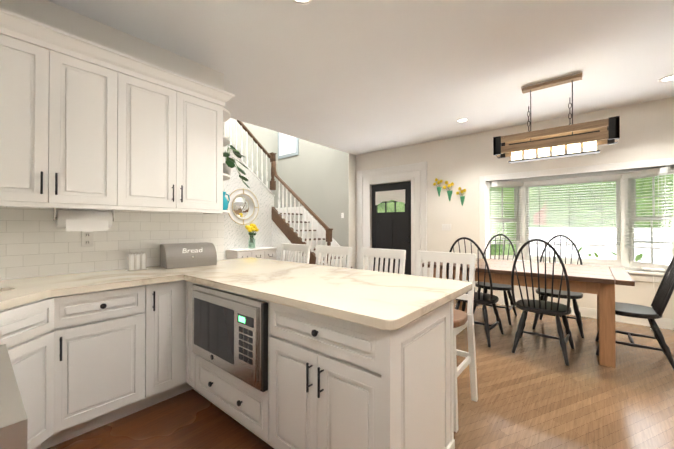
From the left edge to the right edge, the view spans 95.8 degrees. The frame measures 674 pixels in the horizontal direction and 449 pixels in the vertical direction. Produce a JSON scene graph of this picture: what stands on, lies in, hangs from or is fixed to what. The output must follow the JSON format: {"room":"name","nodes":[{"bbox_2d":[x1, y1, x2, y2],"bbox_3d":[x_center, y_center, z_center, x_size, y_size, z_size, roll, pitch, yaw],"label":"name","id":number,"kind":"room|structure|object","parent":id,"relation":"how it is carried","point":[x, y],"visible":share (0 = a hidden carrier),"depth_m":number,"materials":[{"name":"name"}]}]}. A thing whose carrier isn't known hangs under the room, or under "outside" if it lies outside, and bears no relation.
{"room":"kitchen","nodes":[
{"label":"kitchen","id":0,"kind":"room"},
{"bbox_2d":[0,12,131,207],"bbox_3d":[-1.923,-0.661,1.970,0.333,1.062,0.875,0,-1,40],"label":"upper cabinet","id":1,"kind":"object","parent":0,"relation":"attached to","point":[110,159],"depth_m":1.93,"materials":[{"name":"white paint"}]},
{"bbox_2d":[53,208,113,231],"bbox_3d":[-1.767,-0.038,2.135,0.124,0.178,0.330,0,-1,40],"label":"paper towel","id":2,"kind":"object","parent":1,"relation":"hanging from","point":[72,220],"depth_m":2.08,"materials":[{"name":"white paper"}]},
{"bbox_2d":[0,0,223,162],"bbox_3d":[-1.969,-0.143,2.291,0.150,2.830,2.320,0,-1,40],"label":"wall","id":3,"kind":"structure","parent":0,"point":[51,14],"depth_m":2.40,"materials":[{"name":"white paint"}]},
{"bbox_2d":[0,206,223,279],"bbox_3d":[-1.906,0.106,2.238,0.010,0.510,2.318,0,-1,40],"label":"backsplash","id":4,"kind":"structure","parent":3,"relation":"attached to","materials":[{"name":"tile"}]},
{"bbox_2d":[81,231,92,246],"bbox_3d":[-1.863,0.109,2.273,0.010,0.115,0.070,0,-1,40],"label":"outlet","id":5,"kind":"object","parent":4,"relation":"attached to","point":[86,236],"depth_m":2.27,"materials":[{"name":"white plastic"}]},
{"bbox_2d":[116,60,223,211],"bbox_3d":[-1.441,-0.657,2.549,0.333,1.062,0.865,0,-1,40],"label":"upper cabinet","id":6,"kind":"object","parent":0,"relation":"attached to","point":[178,137],"depth_m":2.45,"materials":[{"name":"white paint"}]},
{"bbox_2d":[223,192,229,209],"bbox_3d":[-1.112,-0.222,2.986,0.112,0.185,0.136,0,-1,40],"label":"jug","id":7,"kind":"object","parent":6,"relation":"on","point":[225,203],"visible":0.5,"depth_m":2.96,"materials":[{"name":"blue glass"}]},
{"bbox_2d":[223,144,249,187],"bbox_3d":[-0.999,-0.562,3.000,0.321,0.440,0.352,0,-1,40],"label":"potted plant","id":8,"kind":"object","parent":6,"relation":"on","point":[229,164],"visible":0.9,"depth_m":2.94,"materials":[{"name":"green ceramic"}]},
{"bbox_2d":[223,146,273,259],"bbox_3d":[-3.055,-0.686,4.961,0.070,3.953,5.030,0,-1,40],"label":"wall","id":9,"kind":"structure","parent":0,"point":[236,236],"depth_m":6.33,"materials":[{"name":"paint"}]},
{"bbox_2d":[227,188,258,224],"bbox_3d":[-1.920,-0.356,6.246,0.027,0.746,0.746,0,-1,40],"label":"round mirror","id":10,"kind":"object","parent":9,"relation":"attached to","point":[243,206],"visible":0.92,"depth_m":6.23,"materials":[{"name":"white mirror"}]},
{"bbox_2d":[225,118,277,207],"bbox_3d":[-3.553,-1.504,5.830,0.140,5.600,6.020,0,-1,40],"label":"wall","id":11,"kind":"structure","parent":0,"point":[267,139],"depth_m":7.63,"materials":[{"name":"white paint"}]},
{"bbox_2d":[272,220,302,262],"bbox_3d":[-0.755,0.597,6.271,1.780,1.405,0.060,0,-1,40],"label":"wall","id":12,"kind":"structure","parent":0,"point":[279,237],"depth_m":6.67,"materials":[{"name":"paint"}]},
{"bbox_2d":[278,139,348,263],"bbox_3d":[-0.589,-1.492,7.540,2.510,5.600,0.400,0,-1,40],"label":"wall","id":13,"kind":"structure","parent":0,"point":[314,177],"depth_m":7.08,"materials":[{"name":"grey paint"}]},
{"bbox_2d":[278,132,298,158],"bbox_3d":[-1.263,-2.280,7.822,0.780,1.120,0.033,0,-1,40],"label":"window","id":14,"kind":"structure","parent":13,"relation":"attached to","point":[288,145],"depth_m":7.81,"materials":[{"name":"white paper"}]},
{"bbox_2d":[349,153,355,268],"bbox_3d":[0.332,-0.113,6.668,0.008,2.830,0.248,0,-1,40],"label":"wall jog","id":15,"kind":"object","parent":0,"point":[352,200],"visible":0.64,"depth_m":6.68,"materials":[{"name":"white paint"}]},
{"bbox_2d":[47,299,673,448],"bbox_3d":[-0.070,1.308,3.172,8.870,0.060,6.420,0,-1,40],"label":"floor","id":16,"kind":"structure","parent":0,"point":[535,392],"depth_m":2.14,"materials":[{"name":"brown wood"}]},
{"bbox_2d":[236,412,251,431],"bbox_3d":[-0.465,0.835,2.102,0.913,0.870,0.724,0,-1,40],"label":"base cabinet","id":17,"kind":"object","parent":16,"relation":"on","point":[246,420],"depth_m":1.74,"materials":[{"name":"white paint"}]},
{"bbox_2d":[192,284,267,391],"bbox_3d":[-0.688,0.649,1.848,0.800,0.470,0.050,0,-1,40],"label":"microwave","id":18,"kind":"object","parent":17,"relation":"in","point":[230,328],"depth_m":1.75,"materials":[{"name":"silver metal"}]},
{"bbox_2d":[226,247,276,259],"bbox_3d":[-1.707,0.899,6.177,0.413,0.800,0.970,0,-1,40],"label":"console table","id":19,"kind":"object","parent":16,"relation":"on","point":[264,252],"visible":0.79,"depth_m":6.01,"materials":[{"name":"white wood"}]},
{"bbox_2d":[245,223,258,248],"bbox_3d":[-1.726,0.243,6.176,0.278,0.510,0.321,0,-1,40],"label":"flower vase","id":20,"kind":"object","parent":19,"relation":"on","point":[251,228],"visible":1,"depth_m":6.12,"materials":[{"name":"clear glass"}]},
{"bbox_2d":[224,118,351,267],"bbox_3d":[-2.397,-1.056,4.963,2.734,4.692,5.860,0,-1,40],"label":"staircase","id":21,"kind":"structure","parent":16,"relation":"on","point":[298,225],"depth_m":6.52,"materials":[{"name":"white wood"}]},
{"bbox_2d":[280,243,310,263],"bbox_3d":[-0.602,0.752,3.264,0.466,1.057,0.469,0,-1,40],"label":"counter stool","id":22,"kind":"object","parent":16,"relation":"on","point":[304,249],"visible":0.25,"depth_m":3.40,"materials":[{"name":"white wood"}]},
{"bbox_2d":[316,245,352,267],"bbox_3d":[-0.168,0.750,2.902,0.466,1.057,0.469,0,-1,40],"label":"counter stool","id":23,"kind":"object","parent":16,"relation":"on","point":[341,251],"visible":0.31,"depth_m":3.04,"materials":[{"name":"white wood"}]},
{"bbox_2d":[252,304,451,448],"bbox_3d":[0.101,0.832,1.631,0.729,0.870,0.724,0,-1,40],"label":"base cabinet","id":24,"kind":"object","parent":16,"relation":"on","point":[396,393],"depth_m":1.33,"materials":[{"name":"white paint"}]},
{"bbox_2d":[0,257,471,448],"bbox_3d":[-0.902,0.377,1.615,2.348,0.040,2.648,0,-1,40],"label":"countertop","id":25,"kind":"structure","parent":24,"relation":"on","point":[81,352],"depth_m":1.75,"materials":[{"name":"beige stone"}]},
{"bbox_2d":[127,251,147,270],"bbox_3d":[-1.562,0.287,2.379,0.062,0.147,0.130,0,-1,40],"label":"canisters","id":26,"kind":"object","parent":25,"relation":"on","point":[137,261],"visible":1,"depth_m":2.36,"materials":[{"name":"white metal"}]},
{"bbox_2d":[160,242,216,268],"bbox_3d":[-1.294,0.268,2.662,0.400,0.190,0.261,0,-1,-40],"label":"bread box","id":27,"kind":"object","parent":25,"relation":"on","point":[179,255],"visible":1,"depth_m":2.58,"materials":[{"name":"grey metal"}]},
{"bbox_2d":[360,248,405,273],"bbox_3d":[0.266,0.747,2.541,0.466,1.057,0.469,0,-1,40],"label":"counter stool","id":28,"kind":"object","parent":16,"relation":"on","point":[386,254],"visible":0.27,"depth_m":2.69,"materials":[{"name":"white wood"}]},
{"bbox_2d":[416,251,477,431],"bbox_3d":[0.697,0.745,2.183,0.466,1.057,0.469,0,-1,40],"label":"counter stool","id":29,"kind":"object","parent":16,"relation":"on","point":[462,320],"visible":0.5,"depth_m":2.19,"materials":[{"name":"white wood"}]},
{"bbox_2d":[447,237,503,346],"bbox_3d":[1.546,0.712,3.454,0.495,1.146,0.651,0,-1,40],"label":"chair","id":30,"kind":"object","parent":16,"relation":"on","point":[484,298],"visible":0.73,"depth_m":3.29,"materials":[{"name":"black paint"}]},
{"bbox_2d":[473,234,516,324],"bbox_3d":[2.222,0.717,4.266,0.495,1.146,0.651,0,-1,40],"label":"chair","id":31,"kind":"object","parent":16,"relation":"on","point":[504,288],"visible":0.69,"depth_m":4.22,"materials":[{"name":"black paint"}]},
{"bbox_2d":[422,258,634,367],"bbox_3d":[2.137,0.886,3.615,1.920,0.790,1.140,0,-1,40],"label":"dining table","id":32,"kind":"object","parent":16,"relation":"on","point":[600,281],"visible":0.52,"depth_m":2.97,"materials":[{"name":"brown wood"}]},
{"bbox_2d":[511,239,573,365],"bbox_3d":[2.042,0.709,3.042,0.495,1.146,0.651,0,-1,40],"label":"chair","id":33,"kind":"object","parent":16,"relation":"on","point":[545,307],"visible":1,"depth_m":2.93,"materials":[{"name":"black paint"}]},
{"bbox_2d":[532,235,583,337],"bbox_3d":[2.775,0.714,3.805,0.495,1.146,0.651,0,-1,40],"label":"chair","id":34,"kind":"object","parent":16,"relation":"on","point":[574,296],"visible":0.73,"depth_m":3.71,"materials":[{"name":"black paint"}]},
{"bbox_2d":[595,257,673,369],"bbox_3d":[2.925,0.708,2.948,0.651,1.146,0.495,0,-1,40],"label":"chair","id":35,"kind":"object","parent":16,"relation":"on","point":[663,294],"visible":0.71,"depth_m":2.84,"materials":[{"name":"black paint"}]},
{"bbox_2d":[48,0,673,154],"bbox_3d":[0.895,-1.708,2.391,6.360,0.300,6.420,0,-1,40],"label":"ceiling","id":36,"kind":"structure","parent":0,"point":[356,77],"depth_m":2.84,"materials":[{"name":"white paint"}]},
{"bbox_2d":[292,0,312,4],"bbox_3d":[-0.241,-1.555,2.072,0.168,0.008,0.168,0,0,-5],"label":"recessed light","id":37,"kind":"object","parent":36,"relation":"in","point":[301,2],"depth_m":2.13,"materials":[{"name":"white"}]},
{"bbox_2d":[456,118,468,122],"bbox_3d":[1.864,-1.538,4.523,0.168,0.008,0.168,0,0,31],"label":"recessed light","id":38,"kind":"object","parent":36,"relation":"in","point":[463,119],"depth_m":4.52,"materials":[{"name":"white"}]},
{"bbox_2d":[493,71,619,162],"bbox_3d":[2.317,-1.133,3.298,1.078,0.833,0.258,0,-1,40],"label":"chandelier","id":39,"kind":"object","parent":36,"relation":"hanging from","point":[588,137],"visible":1,"depth_m":3.21,"materials":[{"name":"brown wood"}]},
{"bbox_2d":[658,75,673,81],"bbox_3d":[3.537,-1.547,3.235,0.168,0.008,0.168,0,0,-5],"label":"recessed light","id":40,"kind":"object","parent":36,"relation":"in","point":[663,79],"depth_m":3.25,"materials":[{"name":"white"}]},
{"bbox_2d":[356,97,673,318],"bbox_3d":[2.900,-0.126,4.790,6.360,2.830,0.150,0,-1,40],"label":"wall","id":41,"kind":"structure","parent":0,"point":[646,133],"depth_m":4.97,"materials":[{"name":"white paint"}]},
{"bbox_2d":[372,181,410,274],"bbox_3d":[1.109,0.227,6.238,0.944,2.129,0.094,0,-1,40],"label":"door","id":42,"kind":"structure","parent":41,"relation":"in","point":[391,230],"depth_m":6.22,"materials":[{"name":"black paint"}]},
{"bbox_2d":[357,161,426,275],"bbox_3d":[1.110,0.066,6.248,1.604,2.466,0.196,0,-1,40],"label":"door frame","id":43,"kind":"structure","parent":41,"relation":"attached to","point":[415,174],"depth_m":6.03,"materials":[{"name":"white wood"}]},
{"bbox_2d":[433,178,441,195],"bbox_3d":[1.840,-0.665,5.542,0.178,0.341,0.075,0,-1,40],"label":"wall decoration","id":44,"kind":"object","parent":41,"relation":"attached to","point":[439,182],"depth_m":5.53,"materials":[{"name":"green glass"}]},
{"bbox_2d":[442,224,450,230],"bbox_3d":[1.964,0.058,5.462,0.165,0.115,0.010,0,-1,40],"label":"switch plate","id":45,"kind":"object","parent":41,"relation":"attached to","point":[446,227],"depth_m":5.46,"materials":[{"name":"white plastic"}]},
{"bbox_2d":[442,180,453,200],"bbox_3d":[1.986,-0.584,5.422,0.198,0.376,0.077,0,-1,40],"label":"wall decoration","id":46,"kind":"object","parent":41,"relation":"attached to","point":[449,193],"depth_m":5.41,"materials":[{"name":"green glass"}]},
{"bbox_2d":[456,187,465,205],"bbox_3d":[2.155,-0.476,5.277,0.171,0.330,0.074,0,-1,40],"label":"wall decoration","id":47,"kind":"object","parent":41,"relation":"attached to","point":[462,198],"depth_m":5.27,"materials":[{"name":"green glass"}]},
{"bbox_2d":[479,157,673,282],"bbox_3d":[3.481,-0.035,4.580,2.400,1.535,0.667,0,-1,40],"label":"bay window","id":48,"kind":"structure","parent":41,"relation":"in","point":[625,258],"depth_m":4.44,"materials":[{"name":"white"}]},
{"bbox_2d":[490,166,671,249],"bbox_3d":[3.482,-0.189,4.583,2.072,1.043,0.465,0,-1,40],"label":"window blinds","id":49,"kind":"object","parent":48,"relation":"attached to","point":[638,174],"visible":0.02,"depth_m":4.56,"materials":[{"name":"white plastic"}]},
{"bbox_2d":[641,267,664,271],"bbox_3d":[4.069,0.587,3.922,0.200,0.031,0.160,0,-1,40],"label":"router","id":50,"kind":"object","parent":48,"relation":"on","point":[652,269],"visible":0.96,"depth_m":3.89,"materials":[{"name":"white plastic"}]},
{"bbox_2d":[495,296,673,329],"bbox_3d":[2.723,1.226,4.685,6.190,0.125,0.218,0,-1,40],"label":"baseboard","id":51,"kind":"structure","parent":41,"relation":"attached to","point":[665,323],"depth_m":3.96,"materials":[{"name":"white wood"}]},
{"label":"outside","id":52,"kind":"structure","parent":0,"visible":0},
{"bbox_2d":[378,174,673,264],"bbox_3d":[30.565,-3.191,36.761,120.000,13.346,84.100,0,-1,40],"label":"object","id":53,"kind":"structure","parent":52,"point":[587,251],"depth_m":14.35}
]}

